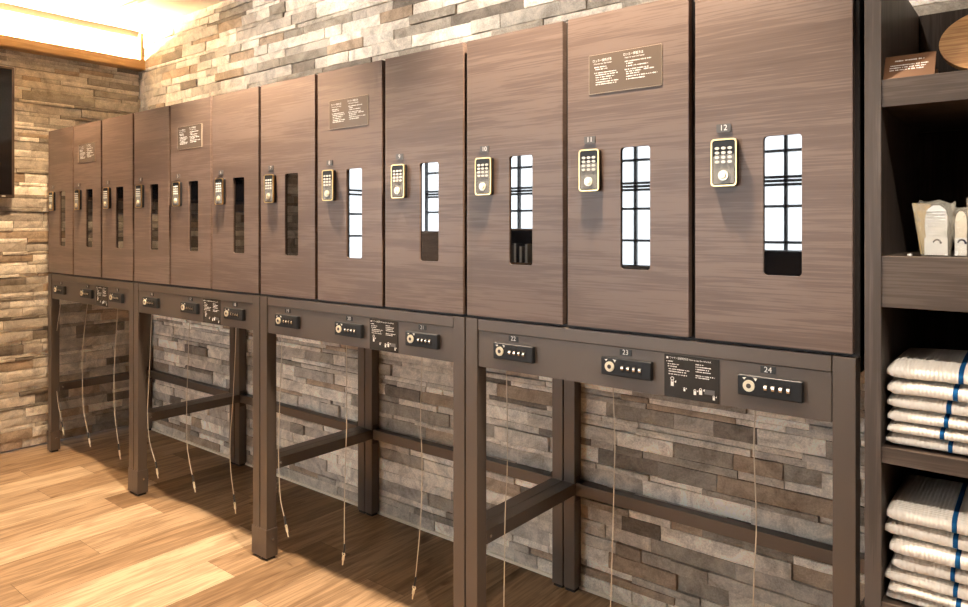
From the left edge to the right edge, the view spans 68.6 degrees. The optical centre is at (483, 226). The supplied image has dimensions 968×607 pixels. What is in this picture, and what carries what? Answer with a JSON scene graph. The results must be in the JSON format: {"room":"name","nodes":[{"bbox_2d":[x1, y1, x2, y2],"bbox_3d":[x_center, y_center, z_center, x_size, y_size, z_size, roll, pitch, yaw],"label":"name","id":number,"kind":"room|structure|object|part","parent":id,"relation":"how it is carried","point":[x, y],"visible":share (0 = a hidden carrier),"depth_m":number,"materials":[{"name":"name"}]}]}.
{"room":"locker room","nodes":[
{"label":"locker room","id":0,"kind":"room"},
{"bbox_2d":[0,2,138,451],"bbox_3d":[-3.424,0.003,3.904,0.154,2.775,2.985,0,0,39],"label":"wall","id":1,"kind":"structure","parent":0,"point":[51,93],"depth_m":4.56,"materials":[{"name":"stone"}]},
{"bbox_2d":[0,66,13,197],"bbox_3d":[-3.360,-0.580,3.813,0.051,0.803,1.448,0,0,39],"label":"television","id":2,"kind":"object","parent":1,"relation":"attached to","point":[6,73],"visible":1,"depth_m":4.33,"materials":[{"name":"black"}]},
{"bbox_2d":[0,34,145,71],"bbox_3d":[-3.345,-1.134,3.839,0.098,0.068,2.983,0,0,39],"label":"trim","id":3,"kind":"structure","parent":1,"relation":"attached to","point":[7,42],"depth_m":4.59,"materials":[{"name":"brown wood"}]},
{"bbox_2d":[0,0,225,31],"bbox_3d":[-3.520,-1.445,0.492,12.500,0.120,8.750,0,0,39],"label":"ceiling","id":4,"kind":"structure","parent":0,"point":[147,14],"depth_m":4.56,"materials":[{"name":"beige paint"}]},
{"bbox_2d":[0,425,626,606],"bbox_3d":[-3.614,1.401,0.535,12.900,0.003,8.700,0,0,39],"label":"floor","id":5,"kind":"structure","parent":0,"point":[73,533],"depth_m":3.12,"materials":[{"name":"brown wood"}]},
{"bbox_2d":[47,274,235,493],"bbox_3d":[-2.087,0.846,4.308,1.139,1.108,0.651,0,0,39],"label":"stand","id":6,"kind":"object","parent":5,"relation":"on","point":[117,294],"visible":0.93,"depth_m":4.27,"materials":[{"name":"brown wood"}]},
{"bbox_3d":[-2.687,0.840,4.428,0.047,1.096,0.047,0,0,39],"label":"leg","id":7,"kind":"part","parent":6,"relation":"part of","materials":[{"name":"brown wood"}]},
{"bbox_2d":[57,302,63,433],"bbox_3d":[-2.635,0.848,4.397,0.153,0.861,0.012,0,0,39],"label":"cable","id":8,"kind":"object","parent":6,"relation":"hanging from","point":[60,302],"visible":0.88,"depth_m":4.39,"materials":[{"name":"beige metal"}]},
{"bbox_2d":[48,126,77,275],"bbox_3d":[-2.394,-0.152,4.532,0.380,0.887,0.624,0,0,39],"label":"locker","id":9,"kind":"object","parent":6,"relation":"on","point":[61,141],"visible":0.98,"depth_m":4.30,"materials":[{"name":"brown wood"}]},
{"bbox_2d":[82,304,90,446],"bbox_3d":[-2.329,0.849,4.150,0.113,0.857,0.012,0,0,39],"label":"cable","id":10,"kind":"object","parent":6,"relation":"hanging from","point":[87,304],"visible":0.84,"depth_m":4.17,"materials":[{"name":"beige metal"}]},
{"bbox_2d":[74,120,105,278],"bbox_3d":[-2.098,-0.152,4.294,0.380,0.887,0.624,0,0,39],"label":"locker","id":11,"kind":"object","parent":6,"relation":"on","point":[87,136],"visible":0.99,"depth_m":4.07,"materials":[{"name":"brown wood"}]},
{"bbox_3d":[-2.280,-0.426,4.070,0.218,0.107,0.002,0,0,39],"label":"notice plate","id":12,"kind":"part","parent":11,"relation":"part of","materials":[{"name":"brown"}]},
{"bbox_3d":[-2.271,0.386,4.080,1.033,0.114,0.018,0,0,39],"label":"panel","id":13,"kind":"part","parent":6,"relation":"part of","materials":[{"name":"brown wood"}]},
{"bbox_3d":[-2.269,0.309,4.082,1.033,0.036,0.028,0,0,39],"label":"rail","id":14,"kind":"part","parent":6,"relation":"part of","materials":[{"name":"brown wood"}]},
{"bbox_3d":[-2.131,0.387,3.955,0.146,0.110,0.002,0,0,39],"label":"notice plate","id":15,"kind":"part","parent":6,"relation":"part of","materials":[{"name":"grey"}]},
{"bbox_2d":[114,309,120,458],"bbox_3d":[-2.018,0.845,3.900,0.082,0.852,0.012,0,0,39],"label":"cable","id":16,"kind":"object","parent":6,"relation":"hanging from","point":[117,309],"visible":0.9,"depth_m":3.91,"materials":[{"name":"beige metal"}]},
{"bbox_2d":[102,113,137,281],"bbox_3d":[-1.803,-0.152,4.056,0.380,0.887,0.624,0,0,39],"label":"locker","id":17,"kind":"object","parent":6,"relation":"on","point":[117,132],"visible":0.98,"depth_m":3.83,"materials":[{"name":"brown wood"}]},
{"bbox_3d":[-1.841,0.840,3.747,0.047,1.096,0.047,0,0,39],"label":"leg","id":18,"kind":"part","parent":6,"relation":"part of","materials":[{"name":"brown wood"}]},
{"bbox_3d":[-2.320,0.840,4.884,0.047,1.096,0.047,0,0,39],"label":"leg","id":19,"kind":"part","parent":6,"relation":"part of","materials":[{"name":"brown wood"}]},
{"bbox_3d":[-1.474,0.840,4.203,0.047,1.096,0.047,0,0,39],"label":"leg","id":20,"kind":"part","parent":6,"relation":"part of","materials":[{"name":"brown wood"}]},
{"bbox_2d":[133,282,365,556],"bbox_3d":[-1.200,0.846,3.594,1.139,1.108,0.651,0,0,39],"label":"stand","id":21,"kind":"object","parent":5,"relation":"on","point":[241,311],"visible":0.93,"depth_m":3.53,"materials":[{"name":"brown wood"}]},
{"bbox_3d":[-1.800,0.840,3.714,0.047,1.096,0.047,0,0,39],"label":"leg","id":22,"kind":"part","parent":21,"relation":"part of","materials":[{"name":"brown wood"}]},
{"bbox_2d":[147,314,158,477],"bbox_3d":[-1.704,0.850,3.647,0.115,0.862,0.012,0,0,39],"label":"cable","id":23,"kind":"object","parent":21,"relation":"hanging from","point":[151,314],"visible":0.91,"depth_m":3.66,"materials":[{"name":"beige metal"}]},
{"bbox_2d":[134,106,174,285],"bbox_3d":[-1.507,-0.152,3.817,0.380,0.887,0.624,0,0,39],"label":"locker","id":24,"kind":"object","parent":21,"relation":"on","point":[152,128],"visible":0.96,"depth_m":3.58,"materials":[{"name":"brown wood"}]},
{"bbox_2d":[186,320,195,491],"bbox_3d":[-1.410,0.843,3.410,0.085,0.850,0.012,0,0,39],"label":"cable","id":25,"kind":"object","parent":21,"relation":"hanging from","point":[194,487],"visible":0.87,"depth_m":3.43,"materials":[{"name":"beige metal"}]},
{"bbox_2d":[171,97,215,289],"bbox_3d":[-1.211,-0.152,3.579,0.380,0.887,0.624,0,0,39],"label":"locker","id":26,"kind":"object","parent":21,"relation":"on","point":[191,121],"visible":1,"depth_m":3.35,"materials":[{"name":"brown wood"}]},
{"bbox_3d":[-1.393,-0.426,3.355,0.218,0.107,0.002,0,0,39],"label":"notice plate","id":27,"kind":"part","parent":26,"relation":"part of","materials":[{"name":"brown"}]},
{"bbox_3d":[-1.383,0.386,3.365,1.033,0.114,0.018,0,0,39],"label":"panel","id":28,"kind":"part","parent":21,"relation":"part of","materials":[{"name":"brown wood"}]},
{"bbox_3d":[-1.382,0.309,3.367,1.033,0.036,0.028,0,0,39],"label":"rail","id":29,"kind":"part","parent":21,"relation":"part of","materials":[{"name":"brown wood"}]},
{"bbox_3d":[-1.244,0.387,3.241,0.146,0.110,0.002,0,0,39],"label":"notice plate","id":30,"kind":"part","parent":21,"relation":"part of","materials":[{"name":"brown plastic"}]},
{"bbox_2d":[230,334,235,513],"bbox_3d":[-1.127,0.852,3.182,0.053,0.858,0.011,0,0,39],"label":"cable","id":31,"kind":"object","parent":21,"relation":"hanging from","point":[235,334],"visible":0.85,"depth_m":3.18,"materials":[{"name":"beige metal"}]},
{"bbox_2d":[212,86,264,294],"bbox_3d":[-0.915,-0.152,3.341,0.380,0.887,0.624,0,0,39],"label":"locker","id":32,"kind":"object","parent":21,"relation":"on","point":[236,115],"visible":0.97,"depth_m":3.11,"materials":[{"name":"brown wood"}]},
{"bbox_3d":[-1.433,0.840,4.170,0.047,1.096,0.047,0,0,39],"label":"leg","id":33,"kind":"part","parent":21,"relation":"part of","materials":[{"name":"brown wood"}]},
{"bbox_3d":[-0.954,0.840,3.033,0.047,1.096,0.047,0,0,39],"label":"leg","id":34,"kind":"part","parent":21,"relation":"part of","materials":[{"name":"brown wood"}]},
{"bbox_3d":[-0.587,0.840,3.489,0.047,1.096,0.047,0,0,39],"label":"leg","id":35,"kind":"part","parent":21,"relation":"part of","materials":[{"name":"brown wood"}]},
{"bbox_2d":[259,296,563,606],"bbox_3d":[-0.312,0.846,2.879,1.139,1.108,0.651,0,0,39],"label":"stand","id":36,"kind":"object","parent":5,"relation":"on","point":[437,336],"visible":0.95,"depth_m":2.76,"materials":[{"name":"brown wood"}]},
{"bbox_3d":[-0.913,0.840,2.999,0.047,1.096,0.047,0,0,39],"label":"leg","id":37,"kind":"part","parent":36,"relation":"part of","materials":[{"name":"brown wood"}]},
{"bbox_2d":[278,342,288,536],"bbox_3d":[-0.834,0.853,2.946,0.071,0.855,0.012,0,0,39],"label":"cable","id":38,"kind":"object","parent":36,"relation":"hanging from","point":[286,526],"visible":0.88,"depth_m":2.96,"materials":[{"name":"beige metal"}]},
{"bbox_2d":[261,74,320,300],"bbox_3d":[-0.620,-0.152,3.103,0.380,0.887,0.624,0,0,39],"label":"locker","id":39,"kind":"object","parent":36,"relation":"on","point":[289,108],"visible":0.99,"depth_m":2.87,"materials":[{"name":"brown wood"}]},
{"bbox_2d":[342,345,346,564],"bbox_3d":[-0.532,0.858,2.703,0.027,0.868,0.011,0,0,39],"label":"cable","id":40,"kind":"object","parent":36,"relation":"hanging from","point":[343,556],"visible":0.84,"depth_m":2.70,"materials":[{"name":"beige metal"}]},
{"bbox_2d":[318,60,388,307],"bbox_3d":[-0.324,-0.152,2.865,0.380,0.887,0.624,0,0,39],"label":"locker","id":41,"kind":"object","parent":36,"relation":"on","point":[351,100],"visible":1,"depth_m":2.63,"materials":[{"name":"brown wood"}]},
{"bbox_3d":[-0.589,-0.245,2.708,0.036,0.020,0.003,0,0,39],"label":"number plate","id":42,"kind":"part","parent":41,"relation":"part of","materials":[{"name":"grey"}]},
{"bbox_3d":[-0.506,-0.426,2.641,0.218,0.107,0.002,0,0,39],"label":"notice plate","id":43,"kind":"part","parent":41,"relation":"part of","materials":[{"name":"brown"}]},
{"bbox_3d":[-0.496,0.386,2.651,1.033,0.114,0.018,0,0,39],"label":"panel","id":44,"kind":"part","parent":36,"relation":"part of","materials":[{"name":"brown wood"}]},
{"bbox_3d":[-0.495,0.309,2.653,1.033,0.036,0.028,0,0,39],"label":"rail","id":45,"kind":"part","parent":36,"relation":"part of","materials":[{"name":"brown wood"}]},
{"bbox_3d":[-0.546,0.840,3.455,0.047,1.096,0.047,0,0,39],"label":"leg","id":46,"kind":"part","parent":36,"relation":"part of","materials":[{"name":"brown wood"}]},
{"bbox_3d":[-0.357,0.387,2.526,0.146,0.110,0.002,0,0,39],"label":"notice plate","id":47,"kind":"part","parent":36,"relation":"part of","materials":[{"name":"grey plastic"}]},
{"bbox_2d":[412,361,421,598],"bbox_3d":[-0.233,0.863,2.462,0.051,0.874,0.012,0,0,39],"label":"cable","id":48,"kind":"object","parent":36,"relation":"hanging from","point":[415,577],"visible":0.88,"depth_m":2.45,"materials":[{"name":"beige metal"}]},
{"bbox_3d":[-0.209,0.341,2.407,0.035,0.016,0.002,0,0,39],"label":"number plate","id":49,"kind":"part","parent":36,"relation":"part of","materials":[{"name":"black"}]},
{"bbox_2d":[385,42,469,316],"bbox_3d":[-0.029,-0.152,2.627,0.380,0.887,0.624,0,0,39],"label":"locker","id":50,"kind":"object","parent":36,"relation":"on","point":[426,91],"visible":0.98,"depth_m":2.40,"materials":[{"name":"brown wood"}]},
{"bbox_3d":[-0.301,-0.127,2.452,0.025,0.025,0.010,0,0,39],"label":"thumb knob","id":51,"kind":"part","parent":50,"relation":"part of","materials":[{"name":"gold metal"}]},
{"bbox_3d":[-0.294,-0.245,2.470,0.036,0.020,0.003,0,0,39],"label":"number plate","id":52,"kind":"part","parent":50,"relation":"part of","materials":[{"name":"grey"}]},
{"bbox_3d":[-0.067,0.840,2.318,0.047,1.096,0.047,0,0,39],"label":"leg","id":53,"kind":"part","parent":36,"relation":"part of","materials":[{"name":"brown wood"}]},
{"bbox_3d":[0.300,0.840,2.774,0.047,1.096,0.047,0,0,39],"label":"leg","id":54,"kind":"part","parent":36,"relation":"part of","materials":[{"name":"brown wood"}]},
{"bbox_2d":[466,317,864,606],"bbox_3d":[0.575,0.846,2.165,1.139,1.108,0.651,0,0,39],"label":"stand","id":55,"kind":"object","parent":5,"relation":"on","point":[802,384],"visible":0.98,"depth_m":1.98,"materials":[{"name":"brown wood"}]},
{"bbox_3d":[-0.026,0.840,2.285,0.047,1.096,0.047,0,0,39],"label":"leg","id":56,"kind":"part","parent":55,"relation":"part of","materials":[{"name":"brown wood"}]},
{"bbox_2d":[503,371,507,606],"bbox_3d":[0.064,0.895,2.223,0.026,0.946,0.011,0,0,39],"label":"cable","id":57,"kind":"object","parent":55,"relation":"hanging from","point":[506,371],"visible":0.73,"depth_m":2.22,"materials":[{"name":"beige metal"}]},
{"bbox_3d":[0.090,0.341,2.166,0.035,0.016,0.002,0,0,39],"label":"number plate","id":58,"kind":"part","parent":55,"relation":"part of","materials":[{"name":"black"}]},
{"bbox_2d":[467,21,569,326],"bbox_3d":[0.267,-0.152,2.389,0.380,0.887,0.624,0,0,39],"label":"locker","id":59,"kind":"object","parent":55,"relation":"on","point":[517,81],"visible":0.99,"depth_m":2.15,"materials":[{"name":"brown wood"}]},
{"bbox_3d":[-0.006,-0.127,2.213,0.025,0.025,0.010,0,0,39],"label":"thumb knob","id":60,"kind":"part","parent":59,"relation":"part of","materials":[{"name":"gold metal"}]},
{"bbox_3d":[0.002,-0.245,2.231,0.036,0.020,0.003,0,0,39],"label":"number plate","id":61,"kind":"part","parent":59,"relation":"part of","materials":[{"name":"grey"}]},
{"bbox_3d":[0.341,0.840,2.741,0.047,1.096,0.047,0,0,39],"label":"leg","id":62,"kind":"part","parent":55,"relation":"part of","materials":[{"name":"brown wood"}]},
{"bbox_2d":[610,388,614,606],"bbox_3d":[0.353,0.901,1.989,0.010,0.947,0.032,0,0,-42],"label":"cable","id":63,"kind":"object","parent":55,"relation":"hanging from","point":[613,388],"visible":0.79,"depth_m":1.98,"materials":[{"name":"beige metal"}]},
{"bbox_3d":[0.385,0.341,1.928,0.035,0.016,0.002,0,0,39],"label":"number plate","id":64,"kind":"part","parent":55,"relation":"part of","materials":[{"name":"black"}]},
{"bbox_2d":[568,0,695,339],"bbox_3d":[0.563,-0.152,2.150,0.380,0.887,0.624,0,0,39],"label":"locker","id":65,"kind":"object","parent":55,"relation":"on","point":[631,70],"visible":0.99,"depth_m":1.91,"materials":[{"name":"brown wood"}]},
{"bbox_3d":[0.290,-0.127,1.975,0.025,0.025,0.010,0,0,39],"label":"thumb knob","id":66,"kind":"part","parent":65,"relation":"part of","materials":[{"name":"gold metal"}]},
{"bbox_3d":[0.298,-0.245,1.993,0.036,0.020,0.003,0,0,39],"label":"number plate","id":67,"kind":"part","parent":65,"relation":"part of","materials":[{"name":"grey"}]},
{"bbox_3d":[0.381,-0.426,1.926,0.218,0.107,0.002,0,0,39],"label":"notice plate","id":68,"kind":"part","parent":65,"relation":"part of","materials":[{"name":"brown"}]},
{"bbox_3d":[0.392,0.309,1.938,1.033,0.036,0.028,0,0,39],"label":"rail","id":69,"kind":"part","parent":55,"relation":"part of","materials":[{"name":"brown wood"}]},
{"bbox_3d":[0.391,0.386,1.936,1.033,0.114,0.018,0,0,39],"label":"panel","id":70,"kind":"part","parent":55,"relation":"part of","materials":[{"name":"brown wood"}]},
{"bbox_3d":[0.530,0.387,1.812,0.146,0.110,0.002,0,0,39],"label":"notice plate","id":71,"kind":"part","parent":55,"relation":"part of","materials":[{"name":"brown"}]},
{"bbox_2d":[753,410,756,606],"bbox_3d":[0.658,0.906,1.744,0.010,0.958,0.025,0,0,-38],"label":"cable","id":72,"kind":"object","parent":55,"relation":"hanging from","point":[754,410],"visible":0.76,"depth_m":1.74,"materials":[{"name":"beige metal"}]},
{"bbox_3d":[0.678,0.341,1.692,0.035,0.016,0.002,0,0,39],"label":"number plate","id":73,"kind":"part","parent":55,"relation":"part of","materials":[{"name":"black"}]},
{"bbox_2d":[695,0,864,356],"bbox_3d":[0.859,-0.152,1.912,0.380,0.887,0.624,0,0,39],"label":"locker","id":74,"kind":"object","parent":55,"relation":"on","point":[780,84],"visible":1,"depth_m":1.67,"materials":[{"name":"brown wood"}]},
{"bbox_3d":[0.593,-0.245,1.755,0.036,0.020,0.003,0,0,39],"label":"number plate","id":75,"kind":"part","parent":74,"relation":"part of","materials":[{"name":"grey"}]},
{"bbox_3d":[0.586,-0.127,1.737,0.025,0.025,0.010,0,0,39],"label":"thumb knob","id":76,"kind":"part","parent":74,"relation":"part of","materials":[{"name":"gold metal"}]},
{"bbox_3d":[0.820,0.840,1.604,0.047,1.096,0.047,0,0,39],"label":"leg","id":77,"kind":"part","parent":55,"relation":"part of","materials":[{"name":"brown wood"}]},
{"bbox_3d":[1.003,0.311,1.832,0.052,0.038,0.538,0,0,39],"label":"rail","id":78,"kind":"part","parent":55,"relation":"part of","materials":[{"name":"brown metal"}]},
{"bbox_2d":[865,0,967,606],"bbox_3d":[1.358,0.407,1.500,0.886,1.985,0.560,0,0,39],"label":"shelf unit","id":79,"kind":"object","parent":5,"relation":"on","point":[916,127],"visible":0.72,"depth_m":1.56,"materials":[{"name":"laminate"}]},
{"bbox_3d":[1.026,0.407,1.768,0.032,1.985,0.560,0,0,39],"label":"panel","id":80,"kind":"part","parent":79,"relation":"part of","materials":[{"name":"laminate"}]},
{"bbox_2d":[883,51,937,79],"bbox_3d":[0.923,-0.346,1.534,0.095,0.054,0.060,0,0,39],"label":"card sign","id":81,"kind":"object","parent":79,"relation":"on","point":[924,63],"visible":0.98,"depth_m":1.52,"materials":[{"name":"brown"}]},
{"bbox_2d":[886,589,948,606],"bbox_3d":[1.119,0.803,1.529,0.400,0.021,0.275,0,0,39],"label":"folded towel","id":82,"kind":"object","parent":79,"relation":"on","point":[918,601],"visible":0.24,"depth_m":1.52,"materials":[{"name":"beige fabric"}]},
{"bbox_2d":[888,580,967,606],"bbox_3d":[1.119,0.783,1.520,0.400,0.023,0.274,0,0,39],"label":"folded towel","id":83,"kind":"object","parent":82,"relation":"on","point":[895,586],"visible":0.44,"depth_m":1.50,"materials":[{"name":"beige fabric"}]},
{"bbox_2d":[885,552,967,599],"bbox_3d":[1.117,0.760,1.530,0.400,0.028,0.275,0,0,39],"label":"folded towel","id":84,"kind":"object","parent":83,"relation":"on","point":[947,587],"visible":0.42,"depth_m":1.50,"materials":[{"name":"beige fabric"}]},
{"bbox_2d":[892,552,967,584],"bbox_3d":[1.128,0.729,1.522,0.400,0.034,0.273,0,0,39],"label":"folded towel","id":85,"kind":"object","parent":84,"relation":"on","point":[905,562],"visible":0.38,"depth_m":1.50,"materials":[{"name":"beige fabric"}]},
{"bbox_2d":[889,534,967,570],"bbox_3d":[1.120,0.694,1.518,0.400,0.036,0.273,0,0,39],"label":"folded towel","id":86,"kind":"object","parent":85,"relation":"on","point":[916,548],"visible":0.44,"depth_m":1.50,"materials":[{"name":"beige fabric"}]},
{"bbox_2d":[885,517,967,550],"bbox_3d":[1.118,0.659,1.531,0.400,0.034,0.279,0,0,39],"label":"folded towel","id":87,"kind":"object","parent":86,"relation":"on","point":[937,536],"visible":0.41,"depth_m":1.51,"materials":[{"name":"beige fabric"}]},
{"bbox_2d":[887,474,967,535],"bbox_3d":[1.118,0.618,1.526,0.400,0.050,0.274,0,0,39],"label":"folded towel","id":88,"kind":"object","parent":87,"relation":"on","point":[941,504],"visible":1,"depth_m":1.54,"materials":[{"name":"beige fabric"}]},
{"bbox_2d":[886,431,967,455],"bbox_3d":[1.119,0.463,1.529,0.400,0.028,0.274,0,0,39],"label":"folded towel","id":89,"kind":"object","parent":79,"relation":"on","point":[956,447],"visible":0.45,"depth_m":1.51,"materials":[{"name":"beige fabric"}]},
{"bbox_2d":[887,420,967,442],"bbox_3d":[1.118,0.437,1.522,0.400,0.025,0.276,0,0,39],"label":"folded towel","id":90,"kind":"object","parent":89,"relation":"on","point":[942,433],"visible":0.52,"depth_m":1.50,"materials":[{"name":"beige fabric"}]},
{"bbox_2d":[888,406,967,430],"bbox_3d":[1.120,0.410,1.524,0.400,0.029,0.273,0,0,39],"label":"folded towel","id":91,"kind":"object","parent":90,"relation":"on","point":[944,420],"visible":0.53,"depth_m":1.50,"materials":[{"name":"beige fabric"}]},
{"bbox_2d":[887,393,967,415],"bbox_3d":[1.121,0.381,1.528,0.400,0.032,0.274,0,0,39],"label":"folded towel","id":92,"kind":"object","parent":91,"relation":"on","point":[937,405],"visible":0.46,"depth_m":1.51,"materials":[{"name":"beige fabric"}]},
{"bbox_2d":[887,377,967,402],"bbox_3d":[1.118,0.349,1.522,0.400,0.034,0.273,0,0,39],"label":"folded towel","id":93,"kind":"object","parent":92,"relation":"on","point":[897,385],"visible":0.52,"depth_m":1.50,"materials":[{"name":"beige fabric"}]},
{"bbox_2d":[887,348,967,384],"bbox_3d":[1.120,0.307,1.527,0.400,0.050,0.276,0,0,39],"label":"folded towel","id":94,"kind":"object","parent":93,"relation":"on","point":[926,364],"visible":1,"depth_m":1.53,"materials":[{"name":"beige fabric"}]},
{"bbox_2d":[912,203,948,254],"bbox_3d":[0.962,0.002,1.517,0.080,0.122,0.044,0,0,39],"label":"slippers","id":95,"kind":"object","parent":79,"relation":"on","point":[932,225],"visible":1,"depth_m":1.51,"materials":[{"name":"white fabric"}]},
{"bbox_3d":[1.530,0.393,1.713,0.822,1.955,0.011,0,0,39],"label":"panel","id":96,"kind":"part","parent":79,"relation":"part of","materials":[{"name":"laminate"}]},
{"bbox_2d":[939,15,967,70],"bbox_3d":[1.055,-0.386,1.458,0.200,0.138,0.045,0,0,39],"label":"oval tray","id":97,"kind":"object","parent":79,"relation":"on","point":[953,44],"visible":0.98,"depth_m":1.49,"materials":[{"name":"brown wood"}]},
{"bbox_2d":[955,211,966,255],"bbox_3d":[1.003,0.009,1.491,0.034,0.107,0.029,0,0,39],"label":"slipper","id":98,"kind":"object","parent":79,"relation":"on","point":[960,221],"visible":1,"depth_m":1.49,"materials":[{"name":"white fabric"}]},
{"bbox_2d":[138,0,967,606],"bbox_3d":[0.122,0.003,3.037,6.700,2.775,0.152,0,0,39],"label":"wall","id":99,"kind":"structure","parent":0,"point":[695,455],"depth_m":2.99,"materials":[{"name":"stone"}]},
{"bbox_2d":[138,34,143,59],"bbox_3d":[-2.412,-1.262,4.984,0.040,0.185,0.026,0,0,39],"label":"trim","id":100,"kind":"structure","parent":99,"relation":"attached to","point":[140,36],"depth_m":4.97,"materials":[{"name":"beige paint"}]},
{"bbox_2d":[151,427,640,606],"bbox_3d":[0.074,1.395,2.994,6.440,0.011,0.018,0,0,39],"label":"baseboard","id":101,"kind":"structure","parent":99,"relation":"attached to","point":[488,552],"depth_m":3.29,"materials":[{"name":"beige"}]}
]}

